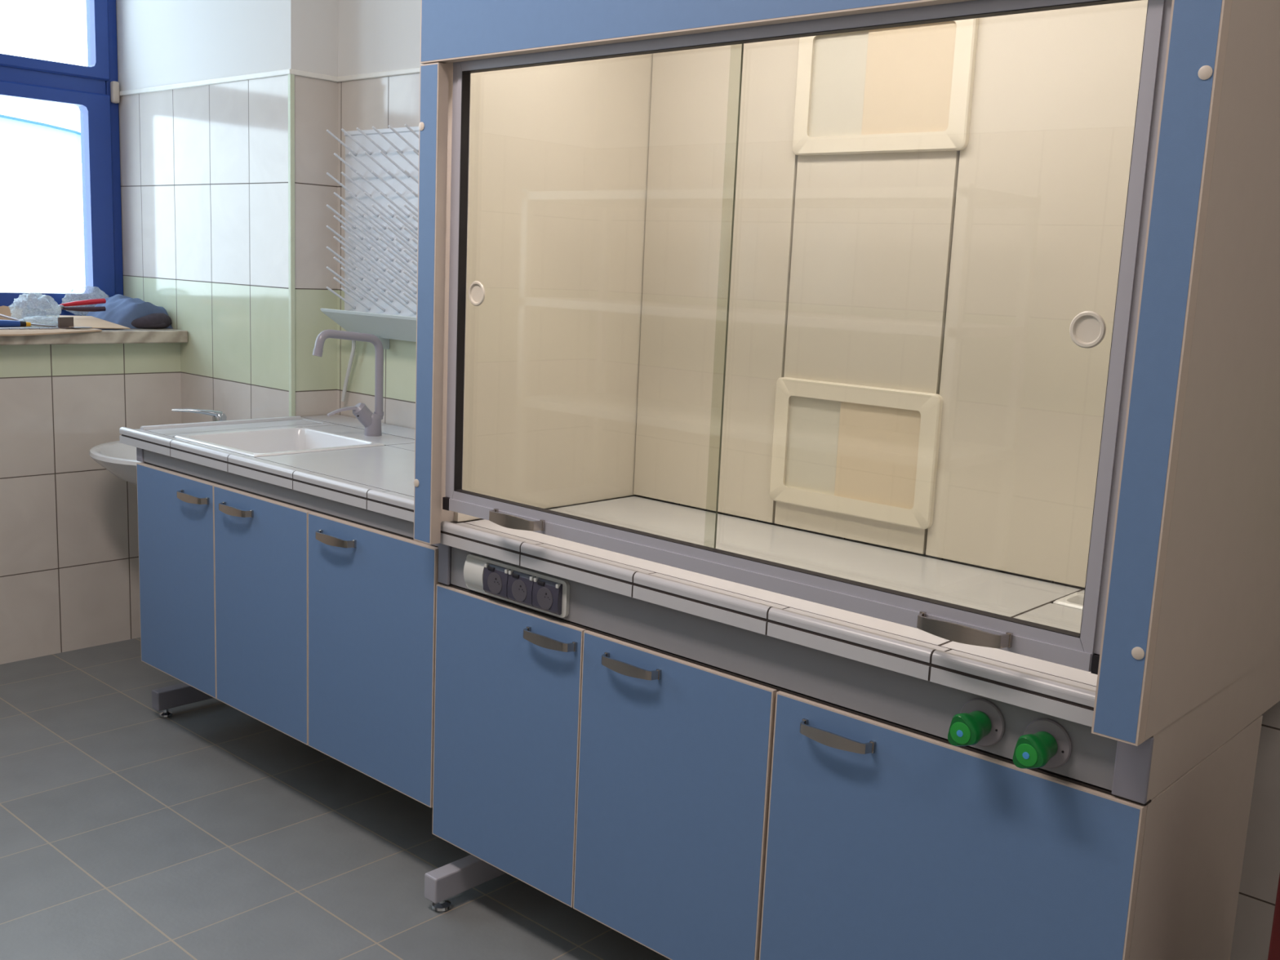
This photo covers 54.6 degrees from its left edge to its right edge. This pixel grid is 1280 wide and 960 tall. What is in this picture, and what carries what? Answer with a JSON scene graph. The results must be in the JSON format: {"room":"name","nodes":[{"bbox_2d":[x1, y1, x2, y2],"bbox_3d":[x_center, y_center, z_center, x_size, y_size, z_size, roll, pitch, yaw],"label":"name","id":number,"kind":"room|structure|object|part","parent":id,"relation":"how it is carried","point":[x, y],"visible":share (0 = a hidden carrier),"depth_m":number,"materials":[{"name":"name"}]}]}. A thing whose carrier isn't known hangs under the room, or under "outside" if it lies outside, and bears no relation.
{"room":"chemistry laboratory","nodes":[
{"label":"chemistry laboratory","id":0,"kind":"room"},
{"bbox_2d":[0,342,182,664],"bbox_3d":[-3.049,-0.792,3.507,0.638,3.000,3.354,11,13,41],"label":"wall","id":1,"kind":"structure","parent":0,"point":[69,577],"depth_m":4.38,"materials":[{"name":"tile"}]},
{"bbox_2d":[0,0,123,321],"bbox_3d":[-2.846,-1.310,3.833,0.098,1.632,2.500,11,13,41],"label":"window","id":2,"kind":"structure","parent":1,"relation":"in","point":[94,88],"depth_m":4.68,"materials":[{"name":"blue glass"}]},
{"bbox_3d":[-2.393,-1.796,4.243,0.079,0.681,1.127,11,13,41],"label":"sash","id":3,"kind":"part","parent":2,"relation":"part of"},
{"bbox_3d":[-2.428,-1.012,4.376,0.079,0.810,1.127,11,13,41],"label":"sash","id":4,"kind":"part","parent":2,"relation":"part of","materials":[{"name":"blue plastic"}]},
{"bbox_2d":[0,322,187,345],"bbox_3d":[-2.682,-0.444,3.794,0.504,0.044,2.500,11,13,41],"label":"windowsill","id":5,"kind":"structure","parent":1,"relation":"attached to","point":[108,335],"depth_m":4.33,"materials":[{"name":"stone"}]},
{"bbox_2d":[0,316,102,336],"bbox_3d":[-2.269,-0.528,4.172,0.465,0.056,0.730,11,13,41],"label":"cardboard sheet","id":6,"kind":"object","parent":5,"relation":"on","point":[15,331],"depth_m":4.22,"materials":[{"name":"brown cardboard"}]},
{"bbox_2d":[0,305,22,319],"bbox_3d":[-2.312,-0.594,4.431,0.017,0.058,0.205,11,13,41],"label":"flap","id":7,"kind":"object","parent":6,"relation":"on","point":[8,311],"visible":0.75,"depth_m":4.47,"materials":[{"name":"white paper"}]},
{"bbox_2d":[0,320,56,327],"bbox_3d":[-2.104,-0.528,4.178,0.028,0.027,0.261,12,13,44],"label":"screwdriver","id":8,"kind":"object","parent":6,"relation":"on","point":[3,323],"visible":1,"depth_m":4.17,"materials":[{"name":"blue plastic"}]},
{"bbox_3d":[-2.146,-0.522,4.136,0.028,0.027,0.143,12,13,44],"label":"handle","id":9,"kind":"part","parent":8,"relation":"part of","materials":[{"name":"blue plastic"}]},
{"bbox_2d":[10,293,55,324],"bbox_3d":[-2.117,-0.602,4.346,0.121,0.120,0.171,11,13,41],"label":"bag","id":10,"kind":"object","parent":6,"relation":"on","point":[30,294],"visible":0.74,"depth_m":4.36,"materials":[{"name":"white"}]},
{"bbox_3d":[-1.971,-0.543,4.282,0.040,0.038,0.060,7,11,24],"label":"angle bracket","id":11,"kind":"part","parent":6,"relation":"part of","materials":[{"name":"brown cardboard"}]},
{"bbox_2d":[71,326,92,328],"bbox_3d":[-1.928,-0.527,4.282,0.028,0.003,0.060,11,13,41],"label":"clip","id":12,"kind":"object","parent":6,"relation":"on","point":[71,326],"visible":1,"depth_m":4.28,"materials":[{"name":"silver metal"}]},
{"bbox_3d":[-2.072,-0.547,4.279,0.070,0.039,0.153,11,13,41],"label":"bag","id":13,"kind":"object","parent":6,"relation":"on","visible":0},
{"bbox_2d":[0,314,23,321],"bbox_3d":[-2.157,-0.557,4.212,0.118,0.038,0.008,-1,10,-23],"label":"steel punch","id":14,"kind":"object","parent":13,"relation":"on","point":[1,315],"visible":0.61,"depth_m":4.22,"materials":[{"name":"silver metal"}]},
{"bbox_2d":[45,315,130,328],"bbox_3d":[-1.997,-0.567,4.446,0.295,0.032,0.205,11,13,41],"label":"envelope","id":15,"kind":"object","parent":5,"relation":"on","point":[78,321],"visible":0.82,"depth_m":4.42,"materials":[{"name":"paper"}]},
{"bbox_2d":[55,298,106,311],"bbox_3d":[-2.019,-0.632,4.480,0.048,0.047,0.188,11,13,41],"label":"pliers","id":16,"kind":"object","parent":15,"relation":"on","point":[95,301],"visible":1,"depth_m":4.48,"materials":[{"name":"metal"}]},
{"bbox_2d":[86,293,173,328],"bbox_3d":[-1.914,-0.631,4.619,0.332,0.114,0.225,11,13,41],"label":"folded cloth","id":17,"kind":"object","parent":5,"relation":"on","point":[122,310],"visible":0.81,"depth_m":4.54,"materials":[{"name":"blue fabric"}]},
{"bbox_2d":[115,0,337,423],"bbox_3d":[-1.554,-0.910,4.595,1.384,3.000,0.276,11,13,41],"label":"wall pier","id":18,"kind":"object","parent":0,"point":[204,169],"visible":0.44,"depth_m":4.26,"materials":[{"name":"tile"}]},
{"bbox_2d":[88,440,143,484],"bbox_3d":[-1.603,-0.022,4.230,0.574,0.168,0.491,11,13,41],"label":"basin","id":19,"kind":"object","parent":18,"relation":"attached to","point":[119,459],"visible":0.2,"depth_m":4.07,"materials":[{"name":"white ceramic"}]},
{"bbox_2d":[172,408,226,421],"bbox_3d":[-1.520,-0.181,4.292,0.179,0.127,0.077,-3,11,-30],"label":"tap","id":20,"kind":"object","parent":19,"relation":"on","point":[217,415],"visible":0.28,"depth_m":4.30,"materials":[{"name":"silver metal"}]},
{"bbox_3d":[-1.533,-0.230,4.295,0.165,0.032,0.025,-2,11,-24],"label":"lever","id":21,"kind":"part","parent":20,"relation":"part of","materials":[{"name":"silver metal"}]},
{"bbox_2d":[288,74,295,416],"bbox_3d":[-1.137,-0.754,4.048,0.016,1.103,0.016,11,13,41],"label":"trim","id":22,"kind":"structure","parent":18,"relation":"attached to","point":[291,77],"depth_m":4.04,"materials":[{"name":"white plastic"}]},
{"bbox_2d":[0,637,670,959],"bbox_3d":[-0.846,1.170,1.864,6.624,0.120,3.730,11,13,41],"label":"floor","id":23,"kind":"structure","parent":0,"point":[206,830],"depth_m":3.03,"materials":[{"name":"tile"}]},
{"bbox_2d":[136,447,438,717],"bbox_3d":[-0.807,0.397,3.478,1.474,0.866,0.580,11,13,41],"label":"frame","id":24,"kind":"object","parent":23,"relation":"on","point":[165,698],"visible":0.24,"depth_m":3.24,"materials":[{"name":"grey paint"}]},
{"bbox_3d":[-1.280,-0.101,3.823,0.036,0.043,0.545,11,13,41],"label":"rail","id":25,"kind":"part","parent":24,"relation":"part of","materials":[{"name":"grey metal"}]},
{"bbox_2d":[136,462,314,745],"bbox_3d":[-0.984,0.287,3.564,0.887,0.601,0.570,11,13,41],"label":"base cabinet","id":26,"kind":"object","parent":24,"relation":"in","point":[223,570],"visible":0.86,"depth_m":3.34,"materials":[{"name":"blue laminate"}]},
{"bbox_3d":[-1.315,0.277,3.531,0.436,0.601,0.018,11,13,41],"label":"door","id":27,"kind":"part","parent":26,"relation":"part of","materials":[{"name":"blue laminate"}]},
{"bbox_3d":[-1.227,0.048,3.390,0.145,0.023,0.031,11,13,41],"label":"handle","id":28,"kind":"part","parent":26,"relation":"part of","materials":[{"name":"metal"}]},
{"bbox_3d":[-1.062,0.078,3.242,0.145,0.023,0.031,11,13,41],"label":"handle","id":29,"kind":"part","parent":26,"relation":"part of","materials":[{"name":"metal"}]},
{"bbox_3d":[-0.987,0.342,3.239,0.447,0.601,0.018,11,13,41],"label":"door","id":30,"kind":"part","parent":26,"relation":"part of","materials":[{"name":"blue laminate"}]},
{"bbox_2d":[119,414,414,522],"bbox_3d":[-0.748,-0.067,3.481,1.508,0.046,0.780,11,13,41],"label":"countertop","id":31,"kind":"structure","parent":24,"relation":"on","point":[380,479],"depth_m":3.29,"materials":[{"name":"ceramic"}]},
{"bbox_2d":[174,426,384,457],"bbox_3d":[-1.047,-0.055,3.606,0.442,0.127,0.423,11,13,41],"label":"sink","id":32,"kind":"object","parent":31,"relation":"in","point":[289,440],"visible":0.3,"depth_m":3.74,"materials":[{"name":"white ceramic"}]},
{"bbox_2d":[312,329,383,435],"bbox_3d":[-0.884,-0.290,3.710,0.079,0.323,0.247,11,13,41],"label":"mixer tap","id":33,"kind":"object","parent":31,"relation":"on","point":[371,422],"visible":1,"depth_m":3.75,"materials":[{"name":"grey metal"}]},
{"bbox_3d":[-0.884,-0.213,3.744,0.118,0.040,0.047,-3,11,-28],"label":"lever","id":34,"kind":"part","parent":33,"relation":"part of","materials":[{"name":"grey metal"}]},
{"bbox_3d":[-0.950,0.022,3.181,1.331,0.040,0.014,11,13,41],"label":"panel","id":35,"kind":"part","parent":24,"relation":"part of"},
{"bbox_2d":[307,511,439,807],"bbox_3d":[-0.471,0.387,3.109,0.495,0.601,0.570,11,13,41],"label":"base cabinet","id":36,"kind":"object","parent":24,"relation":"attached to","point":[371,592],"visible":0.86,"depth_m":2.90,"materials":[{"name":"blue laminate"}]},
{"bbox_3d":[-0.728,0.141,2.945,0.145,0.023,0.031,11,13,41],"label":"handle","id":37,"kind":"part","parent":36,"relation":"part of","materials":[{"name":"metal"}]},
{"bbox_2d":[424,501,1279,911],"bbox_3d":[0.354,0.619,2.534,1.541,0.846,0.818,11,13,41],"label":"support frame","id":38,"kind":"object","parent":23,"relation":"on","point":[1138,774],"visible":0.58,"depth_m":2.03,"materials":[{"name":"grey metal"}]},
{"bbox_3d":[-0.427,0.179,2.704,0.035,0.096,0.008,11,13,41],"label":"corner post","id":39,"kind":"part","parent":38,"relation":"part of","materials":[{"name":"grey metal"}]},
{"bbox_2d":[463,553,569,617],"bbox_3d":[-0.260,0.216,2.547,0.306,0.076,0.022,11,13,41],"label":"power outlet","id":40,"kind":"object","parent":38,"relation":"attached to","point":[539,591],"visible":1,"depth_m":2.53,"materials":[{"name":"white plastic"}]},
{"bbox_3d":[-0.297,0.210,2.575,0.074,0.063,0.012,11,13,41],"label":"socket lid","id":41,"kind":"part","parent":40,"relation":"part of","materials":[{"name":"grey plastic"}]},
{"bbox_3d":[-0.241,0.221,2.525,0.074,0.063,0.012,11,13,41],"label":"socket lid","id":42,"kind":"part","parent":40,"relation":"part of","materials":[{"name":"grey plastic"}]},
{"bbox_3d":[-0.185,0.232,2.476,0.074,0.063,0.012,11,13,41],"label":"socket lid","id":43,"kind":"part","parent":40,"relation":"part of","materials":[{"name":"grey plastic"}]},
{"bbox_3d":[-0.174,0.140,2.993,0.018,0.102,0.763,11,13,41],"label":"rail","id":44,"kind":"part","parent":38,"relation":"part of","materials":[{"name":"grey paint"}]},
{"bbox_2d":[431,583,779,959],"bbox_3d":[0.051,0.558,2.656,0.912,0.584,0.575,11,13,41],"label":"base cabinet","id":45,"kind":"object","parent":38,"relation":"attached to","point":[627,784],"visible":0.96,"depth_m":2.42,"materials":[{"name":"blue laminate"}]},
{"bbox_3d":[-0.286,0.548,2.625,0.452,0.584,0.018,11,13,41],"label":"door","id":46,"kind":"part","parent":45,"relation":"part of","materials":[{"name":"blue laminate"}]},
{"bbox_3d":[-0.185,0.319,2.471,0.141,0.023,0.031,11,13,41],"label":"handle","id":47,"kind":"part","parent":45,"relation":"part of","materials":[{"name":"metal"}]},
{"bbox_3d":[-0.022,0.350,2.326,0.140,0.023,0.031,11,13,41],"label":"handle","id":48,"kind":"part","parent":45,"relation":"part of","materials":[{"name":"metal"}]},
{"bbox_3d":[0.052,0.614,2.324,0.456,0.584,0.018,11,13,41],"label":"door","id":49,"kind":"part","parent":45,"relation":"part of","materials":[{"name":"blue laminate"}]},
{"bbox_2d":[440,495,1097,727],"bbox_3d":[0.315,0.188,2.416,1.450,0.048,0.624,11,13,41],"label":"countertop","id":50,"kind":"structure","parent":38,"relation":"on","point":[1046,687],"depth_m":2.28,"materials":[{"name":"ceramic"}]},
{"bbox_2d":[1053,591,1084,609],"bbox_3d":[0.847,0.271,2.233,0.181,0.092,0.110,11,13,41],"label":"sink","id":51,"kind":"object","parent":50,"relation":"in","point":[1075,600],"visible":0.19,"depth_m":2.26,"materials":[{"name":"white ceramic"}]},
{"bbox_3d":[0.133,0.285,2.221,1.458,0.094,0.014,11,13,41],"label":"service panel","id":52,"kind":"part","parent":38,"relation":"part of","materials":[{"name":"metal"}]},
{"bbox_2d":[413,0,1279,746],"bbox_3d":[0.399,-0.573,2.330,1.553,1.574,0.836,11,13,41],"label":"fume hood","id":53,"kind":"object","parent":38,"relation":"on","point":[994,284],"visible":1,"depth_m":2.46,"materials":[{"name":"blue laminate"}]},
{"bbox_3d":[-0.334,-0.381,2.536,0.051,0.051,0.004,11,13,41],"label":"finger pull","id":54,"kind":"part","parent":53,"relation":"part of","materials":[{"name":"white plastic"}]},
{"bbox_3d":[-0.251,0.080,2.463,0.145,0.026,0.035,11,13,41],"label":"sash handle","id":55,"kind":"part","parent":53,"relation":"part of","materials":[{"name":"metal"}]},
{"bbox_3d":[-0.158,-0.685,2.847,0.018,1.574,0.804,11,13,41],"label":"panel","id":56,"kind":"part","parent":53,"relation":"part of","materials":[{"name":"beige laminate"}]},
{"bbox_3d":[0.176,-0.582,2.867,0.430,1.316,0.012,11,13,41],"label":"baffle panel","id":57,"kind":"part","parent":53,"relation":"part of","materials":[{"name":"white plastic"}]},
{"bbox_3d":[-0.107,-0.349,2.339,0.696,0.874,0.005,11,13,41],"label":"glass pane","id":58,"kind":"part","parent":53,"relation":"part of","materials":[{"name":"clear glass"}]},
{"bbox_2d":[769,377,942,528],"bbox_3d":[0.453,-0.064,2.661,0.407,0.280,0.016,11,13,41],"label":"air vent","id":59,"kind":"object","parent":53,"relation":"attached to","point":[868,451],"depth_m":2.64,"materials":[{"name":"beige plastic"}]},
{"bbox_3d":[0.480,-0.522,2.596,0.380,1.316,0.012,11,13,41],"label":"baffle panel","id":60,"kind":"part","parent":53,"relation":"part of","materials":[{"name":"beige plastic"}]},
{"bbox_2d":[791,17,978,155],"bbox_3d":[0.490,-0.812,2.530,0.411,0.280,0.016,11,13,41],"label":"air vent","id":61,"kind":"object","parent":53,"relation":"attached to","point":[909,90],"depth_m":2.52,"materials":[{"name":"beige plastic"}]},
{"bbox_3d":[0.470,0.221,1.821,0.148,0.026,0.035,11,13,41],"label":"sash handle","id":62,"kind":"part","parent":53,"relation":"part of","materials":[{"name":"metal"}]},
{"bbox_3d":[0.857,-0.448,2.261,0.626,1.316,0.012,11,13,41],"label":"baffle panel","id":63,"kind":"part","parent":53,"relation":"part of","materials":[{"name":"white plastic"}]},
{"bbox_3d":[0.614,-0.206,1.702,0.051,0.051,0.004,11,13,41],"label":"finger pull","id":64,"kind":"part","parent":53,"relation":"part of","materials":[{"name":"beige plastic"}]},
{"bbox_3d":[0.977,-0.463,1.837,0.018,1.574,0.804,11,13,41],"label":"panel","id":65,"kind":"part","parent":53,"relation":"part of","materials":[{"name":"beige laminate"}]},
{"bbox_2d":[947,697,1005,746],"bbox_3d":[0.493,0.368,1.844,0.073,0.073,0.073,11,13,41],"label":"valve","id":66,"kind":"object","parent":38,"relation":"attached to","point":[980,722],"visible":1,"depth_m":1.84,"materials":[{"name":"green plastic"}]},
{"bbox_3d":[0.492,0.368,1.839,0.049,0.050,0.060,11,13,41],"label":"knob","id":67,"kind":"part","parent":66,"relation":"part of","materials":[{"name":"green plastic"}]},
{"bbox_2d":[759,690,1262,959],"bbox_3d":[0.622,0.670,2.148,0.621,0.584,0.575,11,13,41],"label":"base cabinet","id":68,"kind":"object","parent":38,"relation":"attached to","point":[885,842],"visible":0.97,"depth_m":1.94,"materials":[{"name":"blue laminate"}]},
{"bbox_3d":[0.317,0.420,2.025,0.139,0.023,0.031,11,13,41],"label":"handle","id":69,"kind":"part","parent":68,"relation":"part of","materials":[{"name":"metal"}]},
{"bbox_2d":[1013,718,1071,768],"bbox_3d":[0.569,0.386,1.776,0.073,0.073,0.073,11,13,41],"label":"valve","id":70,"kind":"object","parent":38,"relation":"attached to","point":[1046,743],"visible":1,"depth_m":1.77,"materials":[{"name":"green plastic"}]},
{"bbox_3d":[0.569,0.385,1.772,0.049,0.050,0.060,11,13,41],"label":"knob","id":71,"kind":"part","parent":70,"relation":"part of","materials":[{"name":"green plastic"}]},
{"bbox_3d":[0.682,0.396,1.718,0.047,0.096,0.008,11,13,41],"label":"corner post","id":72,"kind":"part","parent":38,"relation":"part of","materials":[{"name":"grey metal"}]},
{"bbox_3d":[0.951,0.361,1.992,0.017,0.102,0.763,11,13,41],"label":"rail","id":73,"kind":"part","parent":38,"relation":"part of","materials":[{"name":"grey metal"}]},
{"bbox_2d":[1267,873,1279,959],"bbox_3d":[0.983,0.815,1.689,0.232,0.800,0.222,11,13,41],"label":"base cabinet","id":74,"kind":"object","parent":23,"relation":"on","point":[1274,945],"visible":1,"depth_m":1.65,"materials":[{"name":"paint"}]},
{"bbox_2d":[337,0,1279,959],"bbox_3d":[0.954,-0.438,2.481,5.240,3.000,0.100,11,13,41],"label":"wall","id":75,"kind":"structure","parent":0,"point":[374,36],"depth_m":3.90,"materials":[{"name":"tile"}]},
{"bbox_2d":[119,66,420,96],"bbox_3d":[0.407,-1.022,2.714,6.324,0.016,0.188,11,13,41],"label":"trim","id":76,"kind":"structure","parent":75,"relation":"attached to","point":[412,70],"depth_m":4.05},
{"bbox_2d":[320,124,419,401],"bbox_3d":[-0.775,-0.649,3.865,0.678,0.886,0.149,11,13,41],"label":"drying rack","id":77,"kind":"object","parent":75,"relation":"attached to","point":[381,188],"visible":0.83,"depth_m":3.93,"materials":[{"name":"plastic"}]},
{"bbox_2d":[320,307,416,342],"bbox_3d":[-0.767,-0.475,3.865,0.615,0.086,0.128,11,13,41],"label":"drip tray","id":78,"kind":"object","parent":77,"relation":"on","point":[384,323],"depth_m":3.92,"materials":[{"name":"white plastic"}]},
{"bbox_3d":[-0.725,-0.774,3.886,0.668,0.642,0.026,11,13,41],"label":"panel","id":79,"kind":"part","parent":77,"relation":"part of","materials":[{"name":"plastic"}]},
{"label":"outside","id":80,"kind":"structure","parent":0,"visible":0},
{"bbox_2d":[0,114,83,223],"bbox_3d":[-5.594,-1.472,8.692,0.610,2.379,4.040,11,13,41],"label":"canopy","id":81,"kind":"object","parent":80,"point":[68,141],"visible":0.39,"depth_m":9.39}
]}

